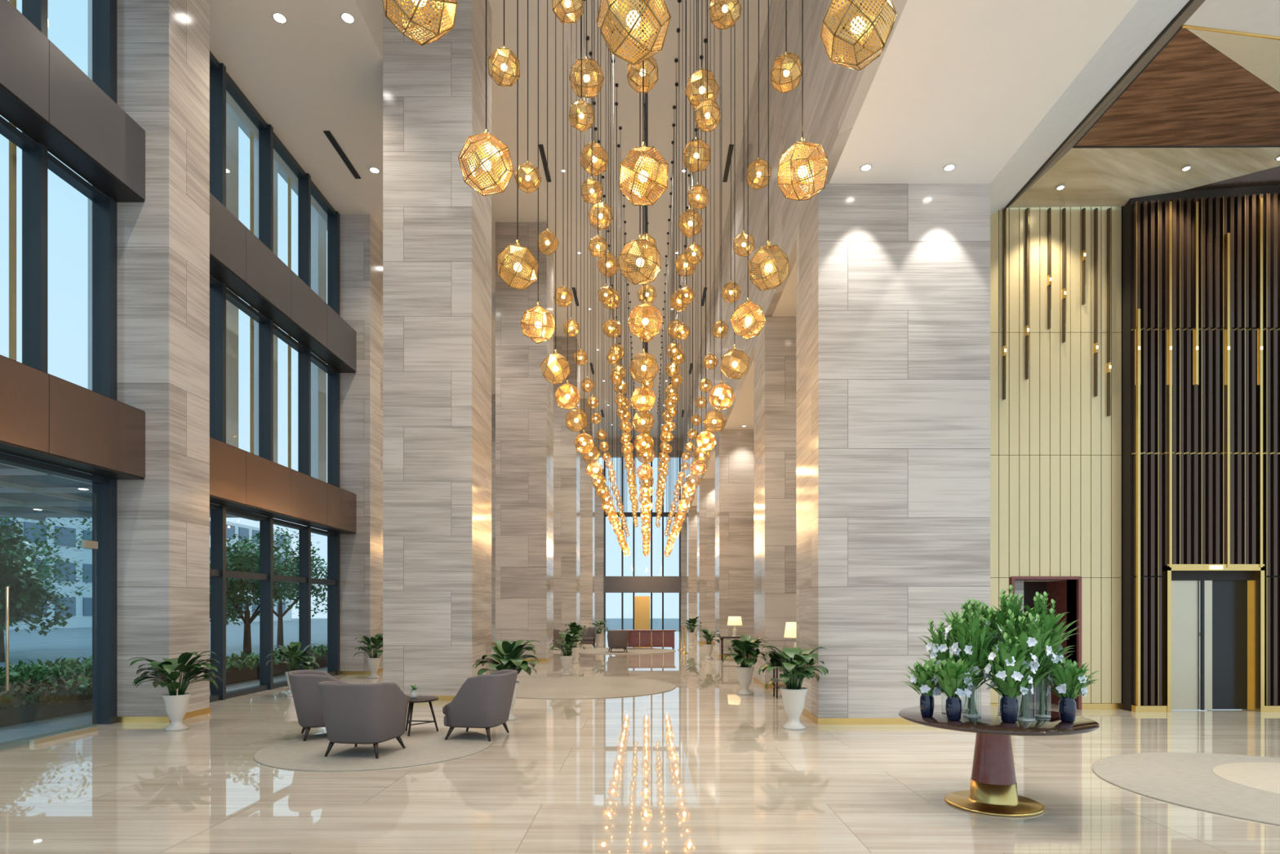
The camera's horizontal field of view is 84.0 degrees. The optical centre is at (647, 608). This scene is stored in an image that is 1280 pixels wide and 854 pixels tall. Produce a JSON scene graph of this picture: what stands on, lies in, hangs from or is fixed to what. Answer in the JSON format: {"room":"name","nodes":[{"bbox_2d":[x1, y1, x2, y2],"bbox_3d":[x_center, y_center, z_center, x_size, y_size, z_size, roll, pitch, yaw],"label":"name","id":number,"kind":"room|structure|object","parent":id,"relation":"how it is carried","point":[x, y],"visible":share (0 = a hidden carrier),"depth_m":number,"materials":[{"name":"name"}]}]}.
{"room":"hotel lobby","nodes":[
{"label":"hotel lobby","id":0,"kind":"room"},
{"bbox_2d":[8,0,327,482],"bbox_3d":[-8.850,-4.675,23.000,0.700,12.750,54.000,0,0,0],"label":"sky","id":1,"kind":"structure","parent":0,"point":[318,225],"depth_m":16.43,"materials":[{"name":"blue"}]},
{"bbox_2d":[0,0,356,533],"bbox_3d":[-7.460,-4.375,21.750,0.440,5.040,51.500,0,0,0],"label":"beams","id":2,"kind":"structure","parent":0,"point":[45,417],"depth_m":9.70,"materials":[{"name":"brown metal"}]},
{"bbox_2d":[0,0,116,724],"bbox_3d":[-7.765,-4.075,6.955,0.270,11.450,6.610,0,0,0],"label":"window","id":3,"kind":"structure","parent":2,"relation":"in","point":[37,160],"depth_m":10.12,"materials":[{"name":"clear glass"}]},
{"bbox_2d":[209,51,339,702],"bbox_3d":[-7.765,-4.075,14.455,0.270,11.450,6.490,0,0,0],"label":"window","id":4,"kind":"structure","parent":2,"relation":"in","point":[220,82],"depth_m":14.41,"materials":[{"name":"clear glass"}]},
{"bbox_2d":[209,0,495,394],"bbox_3d":[-6.435,-11.050,23.100,3.430,2.500,54.200,0,0,0],"label":"ceiling","id":5,"kind":"structure","parent":0,"point":[313,73],"depth_m":13.25,"materials":[{"name":"white paint"}]},
{"bbox_2d":[272,12,287,23],"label":"recessed light","id":6,"kind":"object","parent":5,"relation":"in","point":[278,17],"depth_m":11.80,"materials":[{"name":"white ceramic"}]},
{"bbox_2d":[323,130,360,178],"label":"air vent","id":7,"kind":"object","parent":5,"relation":"in","point":[327,133],"depth_m":15.31,"materials":[{"name":"black metal"}]},
{"bbox_2d":[340,12,355,23],"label":"recessed light","id":8,"kind":"object","parent":5,"relation":"in","point":[346,17],"depth_m":11.78,"materials":[{"name":"white ceramic"}]},
{"bbox_2d":[368,166,379,173],"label":"recessed light","id":9,"kind":"object","parent":5,"relation":"in","point":[374,170],"depth_m":15.88,"materials":[{"name":"white ceramic"}]},
{"bbox_2d":[116,633,920,724],"bbox_3d":[-1.434,1.605,25.575,12.632,0.090,45.774,0,0,0],"label":"baseboard","id":10,"kind":"structure","parent":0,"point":[206,710],"depth_m":10.25,"materials":[{"name":"gold metal"}]},
{"bbox_2d":[488,0,770,437],"bbox_3d":[-1.145,-12.150,23.100,7.150,0.300,54.200,0,0,0],"label":"ceiling","id":11,"kind":"structure","parent":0,"point":[662,97],"depth_m":18.35,"materials":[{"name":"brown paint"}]},
{"bbox_2d":[538,144,551,182],"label":"air vent","id":12,"kind":"object","parent":11,"relation":"in","point":[540,146],"depth_m":19.06,"materials":[{"name":"black metal"}]},
{"bbox_2d":[572,287,579,306],"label":"air vent","id":13,"kind":"object","parent":11,"relation":"in","point":[574,291],"depth_m":27.21,"materials":[{"name":"black metal"}]},
{"bbox_2d":[382,0,897,556],"bbox_3d":[-0.025,-7.517,24.508,2.869,8.965,41.699,0,0,0],"label":"pendant chandelier","id":14,"kind":"object","parent":11,"relation":"hanging from","point":[644,178],"visible":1,"depth_m":8.37,"materials":[{"name":"gold metal"}]},
{"bbox_2d":[700,287,706,306],"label":"air vent","id":15,"kind":"object","parent":11,"relation":"in","point":[704,292],"depth_m":27.35,"materials":[{"name":"black metal"}]},
{"bbox_2d":[722,144,733,182],"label":"air vent","id":16,"kind":"object","parent":11,"relation":"in","point":[728,159],"depth_m":19.20,"materials":[{"name":"black metal"}]},
{"bbox_2d":[0,631,1279,853],"bbox_3d":[2.525,1.750,23.100,20.950,0.200,54.200,0,0,0],"label":"floor","id":17,"kind":"structure","parent":0,"point":[700,766],"depth_m":6.73,"materials":[{"name":"beige stone"}]},
{"bbox_2d":[5,539,97,744],"bbox_3d":[-7.431,0.050,8.801,0.092,3.200,1.600,0,0,-2],"label":"door","id":18,"kind":"structure","parent":17,"relation":"on","point":[84,544],"depth_m":8.76,"materials":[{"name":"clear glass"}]},
{"bbox_2d":[116,0,209,715],"bbox_3d":[-7.375,-4.075,10.735,0.950,11.450,0.950,0,0,0],"label":"stone pillar","id":19,"kind":"structure","parent":17,"relation":"on","point":[163,46],"depth_m":10.26,"materials":[{"name":"grey stone"}]},
{"bbox_2d":[128,650,222,730],"bbox_3d":[-6.404,1.118,9.636,1.056,1.064,0.927,0,0,-21],"label":"potted plant","id":20,"kind":"object","parent":17,"relation":"on","point":[175,704],"visible":1,"depth_m":9.63,"materials":[{"name":"green plant"}]},
{"bbox_2d":[266,641,319,696],"bbox_3d":[-6.667,1.147,13.376,0.922,1.005,0.946,0,0,0],"label":"potted plant","id":21,"kind":"object","parent":17,"relation":"on","point":[296,655],"visible":0.71,"depth_m":13.33,"materials":[{"name":"green plant"}]},
{"bbox_2d":[339,214,382,671],"bbox_3d":[-7.375,-4.075,18.175,0.950,11.450,0.950,0,0,0],"label":"stone pillar","id":22,"kind":"structure","parent":17,"relation":"on","point":[361,238],"depth_m":17.70,"materials":[{"name":"grey stone"}]},
{"bbox_2d":[353,633,382,678],"bbox_3d":[-6.496,1.130,16.878,0.890,1.041,0.888,0,0,-28],"label":"potted plant","id":23,"kind":"object","parent":17,"relation":"on","point":[373,662],"visible":0.91,"depth_m":16.79,"materials":[{"name":"green plant"}]},
{"bbox_2d":[253,726,492,771],"bbox_3d":[-3.200,1.643,8.500,2.640,0.014,2.640,0,0,0],"label":"round rug","id":24,"kind":"object","parent":17,"relation":"on","point":[424,745],"visible":0.79,"depth_m":8.12,"materials":[{"name":"beige carpet"}]},
{"bbox_2d":[288,669,347,741],"bbox_3d":[-4.158,1.225,9.140,0.820,0.830,0.775,0,0,-28],"label":"armchair","id":25,"kind":"object","parent":24,"relation":"on","point":[304,683],"visible":0.66,"depth_m":8.76,"materials":[{"name":"grey fabric"}]},
{"bbox_2d":[317,680,408,758],"bbox_3d":[-3.204,1.225,8.030,0.775,0.830,0.820,0,0,10],"label":"armchair","id":26,"kind":"object","parent":24,"relation":"on","point":[374,713],"visible":1,"depth_m":7.72,"materials":[{"name":"grey fabric"}]},
{"bbox_2d":[404,695,439,736],"bbox_3d":[-3.020,1.409,9.350,0.540,0.457,0.540,0,0,0],"label":"side table","id":27,"kind":"object","parent":24,"relation":"on","point":[420,699],"visible":0.73,"depth_m":9.33,"materials":[{"name":"brown wood"}]},
{"bbox_2d":[409,684,419,697],"bbox_3d":[-3.051,1.091,9.344,0.139,0.179,0.126,0,0,0],"label":"flower bowl","id":28,"kind":"object","parent":27,"relation":"on","point":[413,694],"visible":1,"depth_m":9.32,"materials":[{"name":"white ceramic"}]},
{"bbox_2d":[442,669,517,741],"bbox_3d":[-2.120,1.225,9.097,0.820,0.830,0.774,0,0,10],"label":"armchair","id":29,"kind":"object","parent":24,"relation":"on","point":[482,700],"visible":1,"depth_m":8.77,"materials":[{"name":"grey fabric"}]},
{"bbox_2d":[382,0,491,695],"bbox_3d":[-3.925,-5.175,13.500,1.590,13.650,1.600,0,0,0],"label":"stone column","id":30,"kind":"structure","parent":17,"relation":"on","point":[437,228],"depth_m":12.70,"materials":[{"name":"grey stone"}]},
{"bbox_2d":[491,394,495,642],"bbox_3d":[-7.375,-4.075,33.075,0.950,11.450,0.950,0,0,0],"label":"stone pillar","id":31,"kind":"structure","parent":17,"relation":"on","point":[493,396],"depth_m":32.60,"materials":[{"name":"grey stone"}]},
{"bbox_2d":[472,640,539,719],"bbox_3d":[-2.101,1.061,10.605,1.006,1.178,1.021,0,0,0],"label":"potted plant","id":32,"kind":"object","parent":17,"relation":"on","point":[508,652],"visible":0.62,"depth_m":10.51,"materials":[{"name":"green plant"}]},
{"bbox_2d":[495,222,553,658],"bbox_3d":[-3.925,-5.175,22.900,1.590,13.650,1.600,0,0,0],"label":"stone column","id":33,"kind":"structure","parent":17,"relation":"on","point":[524,398],"depth_m":22.10,"materials":[{"name":"grey stone"}]},
{"bbox_2d":[553,628,564,647],"bbox_3d":[-3.619,1.225,28.193,0.820,0.830,0.775,0,0,-20],"label":"armchair","id":34,"kind":"object","parent":17,"relation":"on","point":[556,634],"visible":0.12,"depth_m":27.84,"materials":[{"name":"grey fabric"}]},
{"bbox_2d":[546,631,584,675],"bbox_3d":[-2.009,1.120,17.617,0.942,1.060,1.010,0,0,0],"label":"potted plant","id":35,"kind":"object","parent":17,"relation":"on","point":[566,659],"visible":1,"depth_m":17.51,"materials":[{"name":"green plant"}]},
{"bbox_2d":[553,336,579,633],"bbox_3d":[-3.925,-5.175,32.200,1.590,13.650,1.600,0,0,0],"label":"stone column","id":36,"kind":"structure","parent":17,"relation":"on","point":[566,455],"depth_m":31.40,"materials":[{"name":"grey stone"}]},
{"bbox_2d":[559,626,586,663],"bbox_3d":[-2.211,1.108,21.361,0.883,1.083,0.870,0,0,-20],"label":"potted plant","id":37,"kind":"object","parent":17,"relation":"on","point":[575,650],"visible":0.51,"depth_m":21.28,"materials":[{"name":"green plant"}]},
{"bbox_2d":[564,622,587,655],"bbox_3d":[-2.523,1.063,24.878,0.884,1.175,0.880,0,0,0],"label":"potted plant","id":38,"kind":"object","parent":17,"relation":"on","point":[573,624],"visible":0.25,"depth_m":24.72,"materials":[{"name":"green plant"}]},
{"bbox_2d":[579,398,594,627],"bbox_3d":[-3.925,-5.175,41.500,1.590,13.650,1.600,0,0,0],"label":"stone column","id":39,"kind":"structure","parent":17,"relation":"on","point":[586,488],"depth_m":40.70,"materials":[{"name":"grey stone"}]},
{"bbox_2d":[579,627,596,648],"bbox_3d":[-2.500,1.225,29.620,0.775,0.830,0.820,0,0,0],"label":"armchair","id":40,"kind":"object","parent":17,"relation":"on","point":[590,638],"visible":0.64,"depth_m":29.65,"materials":[{"name":"grey fabric"}]},
{"bbox_2d":[515,675,675,698],"bbox_3d":[-1.500,1.643,15.000,4.200,0.014,4.200,0,0,0],"label":"round rug","id":41,"kind":"object","parent":17,"relation":"on","point":[578,686],"visible":0.74,"depth_m":14.62,"materials":[{"name":"beige carpet"}]},
{"bbox_2d":[588,619,608,646],"bbox_3d":[-2.070,1.079,30.598,0.997,1.142,0.842,0,0,39],"label":"potted plant","id":42,"kind":"object","parent":17,"relation":"on","point":[598,635],"visible":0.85,"depth_m":30.49,"materials":[{"name":"green plant"}]},
{"bbox_2d":[568,647,675,654],"bbox_3d":[-1.000,1.643,27.500,4.200,0.014,4.200,0,0,0],"label":"round rug","id":43,"kind":"object","parent":17,"relation":"on","point":[630,651],"visible":0.79,"depth_m":27.16,"materials":[{"name":"beige carpet"}]},
{"bbox_2d":[607,630,628,652],"bbox_3d":[-1.097,1.225,26.580,0.775,0.830,0.820,0,0,-10],"label":"armchair","id":44,"kind":"object","parent":43,"relation":"on","point":[615,638],"visible":1,"depth_m":26.25,"materials":[{"name":"grey fabric"}]},
{"bbox_2d":[614,629,675,648],"bbox_3d":[-0.100,1.257,29.050,2.500,0.754,0.700,0,0,0],"label":"reception desk","id":45,"kind":"object","parent":43,"relation":"on","point":[637,637],"visible":0.73,"depth_m":28.75,"materials":[{"name":"brown wood"}]},
{"bbox_2d":[678,624,688,653],"bbox_3d":[1.350,1.150,27.000,0.300,1.000,2.300,0,0,0],"label":"rope barrier","id":46,"kind":"object","parent":17,"relation":"on","point":[682,628],"visible":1,"depth_m":26.00,"materials":[{"name":"gold metal"}]},
{"bbox_2d":[682,616,701,644],"bbox_3d":[2.022,1.008,32.066,1.018,1.285,1.025,0,0,-30],"label":"potted plant","id":47,"kind":"object","parent":17,"relation":"on","point":[691,635],"visible":0.98,"depth_m":31.88,"materials":[{"name":"green plant"}]},
{"bbox_2d":[687,506,697,634],"bbox_3d":[3.215,-2.190,42.750,1.570,7.680,1.500,0,0,0],"label":"stone column","id":48,"kind":"structure","parent":17,"relation":"on","point":[692,511],"depth_m":42.00,"materials":[{"name":"grey stone"}]},
{"bbox_2d":[697,479,715,641],"bbox_3d":[3.215,-2.190,33.950,1.570,7.680,1.500,0,0,0],"label":"stone column","id":49,"kind":"structure","parent":17,"relation":"on","point":[706,489],"depth_m":33.20,"materials":[{"name":"grey stone"}]},
{"bbox_2d":[696,628,721,658],"bbox_3d":[2.017,1.156,23.253,0.847,0.989,0.865,0,0,-17],"label":"potted plant","id":50,"kind":"object","parent":17,"relation":"on","point":[708,636],"visible":0.98,"depth_m":23.13,"materials":[{"name":"green plant"}]},
{"bbox_2d":[720,635,740,660],"bbox_3d":[2.780,1.275,22.600,0.900,0.750,0.400,0,0,0],"label":"console table","id":51,"kind":"object","parent":17,"relation":"on","point":[721,637],"visible":0.49,"depth_m":22.43,"materials":[{"name":"brown wood"}]},
{"bbox_2d":[727,616,742,636],"bbox_3d":[2.780,0.580,22.600,0.480,0.640,0.480,0,0,0],"label":"table lamp","id":52,"kind":"object","parent":51,"relation":"on","point":[732,620],"visible":1,"depth_m":22.43,"materials":[{"name":"white ceramic"}]},
{"bbox_2d":[715,429,754,654],"bbox_3d":[3.215,-2.190,24.750,1.570,7.680,1.500,0,0,0],"label":"stone column","id":53,"kind":"structure","parent":17,"relation":"on","point":[734,448],"depth_m":24.00,"materials":[{"name":"grey stone"}]},
{"bbox_2d":[722,635,768,694],"bbox_3d":[1.896,1.087,13.706,0.917,1.125,1.015,0,0,17],"label":"potted plant","id":54,"kind":"object","parent":17,"relation":"on","point":[746,646],"visible":1,"depth_m":13.56,"materials":[{"name":"green plant"}]},
{"bbox_2d":[754,316,795,683],"bbox_3d":[3.215,-2.190,15.450,1.570,7.680,1.500,0,0,0],"label":"stone column","id":55,"kind":"structure","parent":17,"relation":"on","point":[775,346],"depth_m":14.70,"materials":[{"name":"grey stone"}]},
{"bbox_2d":[773,659,795,697],"bbox_3d":[2.780,1.275,13.200,0.900,0.750,0.400,0,0,0],"label":"console table","id":56,"kind":"object","parent":17,"relation":"on","point":[776,686],"visible":0.11,"depth_m":13.09,"materials":[{"name":"brown wood"}]},
{"bbox_2d":[783,622,795,647],"bbox_3d":[2.780,0.580,13.200,0.480,0.640,0.480,0,0,0],"label":"table lamp","id":57,"kind":"object","parent":56,"relation":"on","point":[790,627],"visible":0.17,"depth_m":13.05,"materials":[{"name":"white ceramic"}]},
{"bbox_2d":[755,644,828,729],"bbox_3d":[2.012,1.082,9.836,1.018,1.136,0.988,0,0,0],"label":"potted plant","id":58,"kind":"object","parent":17,"relation":"on","point":[793,695],"visible":1,"depth_m":9.71,"materials":[{"name":"green plant"}]},
{"bbox_2d":[795,183,990,718],"bbox_3d":[3.650,-2.190,10.850,2.440,7.680,1.500,0,0,0],"label":"stone column","id":59,"kind":"structure","parent":17,"relation":"on","point":[893,280],"depth_m":10.10,"materials":[{"name":"grey stone"}]},
{"bbox_2d":[898,704,1099,816],"bbox_3d":[2.920,1.281,6.000,1.510,0.738,1.510,0,0,0],"label":"display table","id":60,"kind":"object","parent":17,"relation":"on","point":[993,790],"visible":0.92,"depth_m":5.85,"materials":[{"name":"brown wood"}]},
{"bbox_2d":[901,657,942,716],"bbox_3d":[2.345,0.662,5.974,0.407,0.498,0.407,0,0,26],"label":"flower vase","id":61,"kind":"object","parent":60,"relation":"on","point":[920,680],"visible":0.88,"depth_m":5.95,"materials":[{"name":"blue glass"}]},
{"bbox_2d":[918,618,962,713],"bbox_3d":[2.620,0.501,6.205,0.536,0.820,0.552,0,0,28],"label":"flower vase","id":62,"kind":"object","parent":60,"relation":"on","point":[940,646],"visible":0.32,"depth_m":6.13,"materials":[{"name":"clear glass"}]},
{"bbox_2d":[918,653,983,720],"bbox_3d":[2.514,0.642,5.771,0.436,0.537,0.495,0,0,-25],"label":"flower vase","id":63,"kind":"object","parent":60,"relation":"on","point":[955,678],"visible":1,"depth_m":5.74,"materials":[{"name":"blue glass"}]},
{"bbox_2d":[937,598,1000,711],"bbox_3d":[2.933,0.410,6.368,0.569,1.002,0.558,0,0,-14],"label":"flower vase","id":64,"kind":"object","parent":60,"relation":"on","point":[965,606],"visible":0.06,"depth_m":6.29,"materials":[{"name":"clear glass"}]},
{"bbox_2d":[940,599,1006,717],"bbox_3d":[2.730,0.418,6.005,0.585,0.985,0.541,0,0,-33],"label":"flower vase","id":65,"kind":"object","parent":60,"relation":"on","point":[977,635],"visible":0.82,"depth_m":5.89,"materials":[{"name":"clear glass"}]},
{"bbox_2d":[978,631,1044,722],"bbox_3d":[2.909,0.550,5.700,0.463,0.721,0.500,0,0,37],"label":"flower vase","id":66,"kind":"object","parent":60,"relation":"on","point":[1008,672],"visible":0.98,"depth_m":5.62,"materials":[{"name":"blue glass"}]},
{"bbox_2d":[971,584,1052,713],"bbox_3d":[3.110,0.352,6.140,0.631,1.117,0.585,0,0,0],"label":"flower vase","id":67,"kind":"object","parent":60,"relation":"on","point":[1013,599],"visible":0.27,"depth_m":6.05,"materials":[{"name":"clear glass"}]},
{"bbox_2d":[988,608,1067,721],"bbox_3d":[3.092,0.457,5.802,0.585,0.907,0.525,0,0,0],"label":"flower vase","id":68,"kind":"object","parent":60,"relation":"on","point":[1031,637],"visible":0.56,"depth_m":5.71,"materials":[{"name":"clear glass"}]},
{"bbox_2d":[1008,591,1079,717],"bbox_3d":[3.326,0.382,5.967,0.547,1.058,0.507,0,0,35],"label":"flower vase","id":69,"kind":"object","parent":60,"relation":"on","point":[1051,622],"visible":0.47,"depth_m":5.91,"materials":[{"name":"clear glass"}]},
{"bbox_2d":[1037,657,1097,722],"bbox_3d":[3.369,0.657,5.713,0.458,0.508,0.407,0,0,25],"label":"flower vase","id":70,"kind":"object","parent":60,"relation":"on","point":[1069,682],"visible":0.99,"depth_m":5.66,"materials":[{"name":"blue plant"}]},
{"bbox_2d":[1092,751,1279,826],"bbox_3d":[5.950,1.641,6.500,3.200,0.018,3.200,0,0,0],"label":"round rug","id":71,"kind":"object","parent":17,"relation":"on","point":[1244,787],"visible":1,"depth_m":6.77,"materials":[{"name":"beige carpet"}]},
{"bbox_2d":[594,437,687,631],"bbox_3d":[-0.725,-5.175,50.150,14.050,13.650,0.300,0,0,0],"label":"wall","id":72,"kind":"structure","parent":0,"point":[598,510],"depth_m":50.00,"materials":[{"name":"grey stone"}]},
{"bbox_2d":[604,456,680,631],"bbox_3d":[-0.350,-4.500,50.075,5.420,12.300,0.350,0,0,0],"label":"window","id":73,"kind":"structure","parent":72,"relation":"in","point":[641,604],"depth_m":49.97,"materials":[{"name":"clear glass"}]},
{"bbox_2d":[681,0,906,522],"bbox_3d":[2.505,-9.015,23.000,0.150,5.970,54.000,0,0,0],"label":"wall","id":74,"kind":"structure","parent":0,"point":[834,95],"depth_m":13.35,"materials":[{"name":"grey stone"}]},
{"bbox_2d":[684,0,1189,522],"bbox_3d":[4.440,-6.440,23.000,3.720,0.820,54.000,0,0,0],"label":"ceiling","id":75,"kind":"structure","parent":0,"point":[989,89],"depth_m":8.30,"materials":[{"name":"white paint"}]},
{"bbox_2d":[859,163,871,171],"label":"recessed light","id":76,"kind":"object","parent":75,"relation":"in","point":[867,166],"depth_m":9.71,"materials":[{"name":"white ceramic"}]},
{"bbox_2d":[942,163,955,171],"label":"recessed light","id":77,"kind":"object","parent":75,"relation":"in","point":[950,166],"depth_m":9.71,"materials":[{"name":"white ceramic"}]},
{"bbox_2d":[1014,580,1023,706],"bbox_3d":[6.200,-2.190,30.950,0.200,7.680,38.100,0,0,0],"label":"wall","id":78,"kind":"structure","parent":0,"point":[1019,584],"depth_m":11.90,"materials":[{"name":"grey stone"}]},
{"bbox_2d":[990,206,1123,709],"bbox_3d":[6.310,-2.600,11.742,2.880,8.500,0.315,0,0,0],"label":"wall","id":79,"kind":"structure","parent":0,"point":[1055,450],"depth_m":11.60,"materials":[{"name":"beige wood"}]},
{"bbox_2d":[1009,576,1081,709],"bbox_3d":[6.500,0.565,12.060,1.140,2.170,0.980,0,0,0],"label":"door","id":80,"kind":"structure","parent":79,"relation":"in","point":[1056,590],"depth_m":12.03,"materials":[{"name":"brown wood"}]},
{"bbox_2d":[1002,208,1111,416],"bbox_3d":[6.662,-4.815,11.569,1.740,3.370,0.071,0,0,0],"label":"pendant light","id":81,"kind":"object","parent":79,"relation":"attached to","point":[1027,210],"depth_m":11.55,"materials":[{"name":"brown metal"}]},
{"bbox_2d":[1008,0,1279,208],"bbox_3d":[9.425,-6.700,3.800,7.150,0.900,15.600,0,0,0],"label":"ceiling","id":82,"kind":"structure","parent":0,"point":[1203,88],"depth_m":9.89,"materials":[{"name":"wood"}]},
{"bbox_2d":[1055,184,1065,190],"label":"recessed light","id":83,"kind":"object","parent":82,"relation":"in","point":[1060,187],"depth_m":11.08,"materials":[{"name":"white ceramic"}]},
{"bbox_2d":[1005,0,1279,208],"bbox_3d":[8.422,-6.723,3.800,5.162,0.884,15.600,0,0,0],"label":"trim","id":84,"kind":"structure","parent":82,"relation":"attached to","point":[1190,27],"depth_m":8.97,"materials":[{"name":"black metal"}]},
{"bbox_2d":[1181,165,1191,171],"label":"recessed light","id":85,"kind":"object","parent":82,"relation":"in","point":[1185,168],"depth_m":10.94,"materials":[{"name":"white ceramic"}]},
{"bbox_2d":[1120,184,1279,711],"bbox_3d":[10.375,-2.700,11.475,5.250,8.700,0.350,0,0,0],"label":"wall","id":86,"kind":"structure","parent":0,"point":[1198,411],"depth_m":11.31,"materials":[{"name":"brown metal"}]},
{"bbox_2d":[1134,198,1262,706],"bbox_3d":[9.400,-2.500,11.290,3.290,8.100,0.040,0,0,0],"label":"trim","id":87,"kind":"structure","parent":86,"relation":"attached to","point":[1137,332],"depth_m":11.28,"materials":[{"name":"gold metal"}]},
{"bbox_2d":[1162,564,1264,711],"bbox_3d":[9.030,0.475,11.465,1.540,2.350,0.370,0,0,0],"label":"door","id":88,"kind":"structure","parent":86,"relation":"in","point":[1213,615],"depth_m":11.51,"materials":[{"name":"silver metal"}]},
{"label":"outside","id":89,"kind":"structure","parent":0,"visible":0},
{"bbox_2d":[0,617,679,742],"bbox_3d":[-20.000,1.825,40.000,120.000,0.250,160.000,0,0,0],"label":"pavement","id":90,"kind":"structure","parent":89,"point":[67,642],"depth_m":33.30,"materials":[{"name":"grey concrete"}]},
{"bbox_2d":[0,541,53,662],"bbox_3d":[-21.198,-0.285,22.640,3.670,3.969,5.366,0,0,-38],"label":"street tree","id":91,"kind":"object","parent":90,"relation":"on","point":[2,636],"visible":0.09,"depth_m":22.52,"materials":[{"name":"green plant"}]},
{"bbox_2d":[0,522,72,635],"bbox_3d":[-15.148,-0.154,16.070,2.808,3.709,3.223,0,0,16],"label":"street tree","id":92,"kind":"object","parent":90,"relation":"on","point":[23,600],"visible":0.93,"depth_m":16.35,"materials":[{"name":"green plant"}]},
{"bbox_2d":[0,673,92,727],"bbox_3d":[-9.713,1.409,11.071,1.482,0.582,5.285,0,0,0],"label":"hedge","id":93,"kind":"object","parent":90,"relation":"on","point":[28,702],"visible":0.59,"depth_m":11.04,"materials":[{"name":"plant"}]},
{"bbox_2d":[0,517,92,603],"bbox_3d":[-24.500,-1.409,26.965,5.820,6.217,7.537,0,0,-41],"label":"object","id":94,"kind":"object","parent":90,"relation":"on","point":[46,569],"visible":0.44,"depth_m":27.44,"materials":[{"name":"green plant"}]},
{"bbox_2d":[0,655,92,689],"bbox_3d":[-11.139,1.317,13.009,2.172,0.766,4.367,0,0,0],"label":"hedge","id":95,"kind":"object","parent":90,"relation":"on","point":[24,672],"visible":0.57,"depth_m":12.85,"materials":[{"name":"plant"}]},
{"bbox_2d":[0,452,266,520],"bbox_3d":[-14.700,-0.625,8.000,10.600,4.650,24.000,0,0,0],"label":"entrance canopy","id":96,"kind":"object","parent":90,"relation":"on","point":[22,490],"visible":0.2,"depth_m":16.04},
{"bbox_2d":[0,517,291,630],"bbox_3d":[-55.950,-4.325,60.000,12.100,12.050,80.000,0,0,0],"label":"building","id":97,"kind":"structure","parent":90,"relation":"on","point":[82,606],"depth_m":62.18,"materials":[{"name":"grey concrete"}]},
{"bbox_2d":[209,533,312,654],"bbox_3d":[-13.601,-0.371,23.854,4.581,4.143,4.645,0,0,0],"label":"street tree","id":98,"kind":"object","parent":90,"relation":"on","point":[251,560],"visible":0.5,"depth_m":23.50,"materials":[{"name":"green plant"}]},
{"bbox_2d":[209,644,327,687],"bbox_3d":[-9.944,1.369,21.962,1.748,0.663,16.318,0,0,0],"label":"hedge","id":99,"kind":"object","parent":90,"relation":"on","point":[246,668],"visible":0.17,"depth_m":17.29,"materials":[{"name":"plant"}]},
{"bbox_2d":[226,526,327,647],"bbox_3d":[-15.675,-0.972,31.088,5.116,5.344,4.017,0,0,0],"label":"street tree","id":100,"kind":"object","parent":90,"relation":"on","point":[280,615],"visible":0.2,"depth_m":30.87,"materials":[{"name":"green plant"}]}
]}

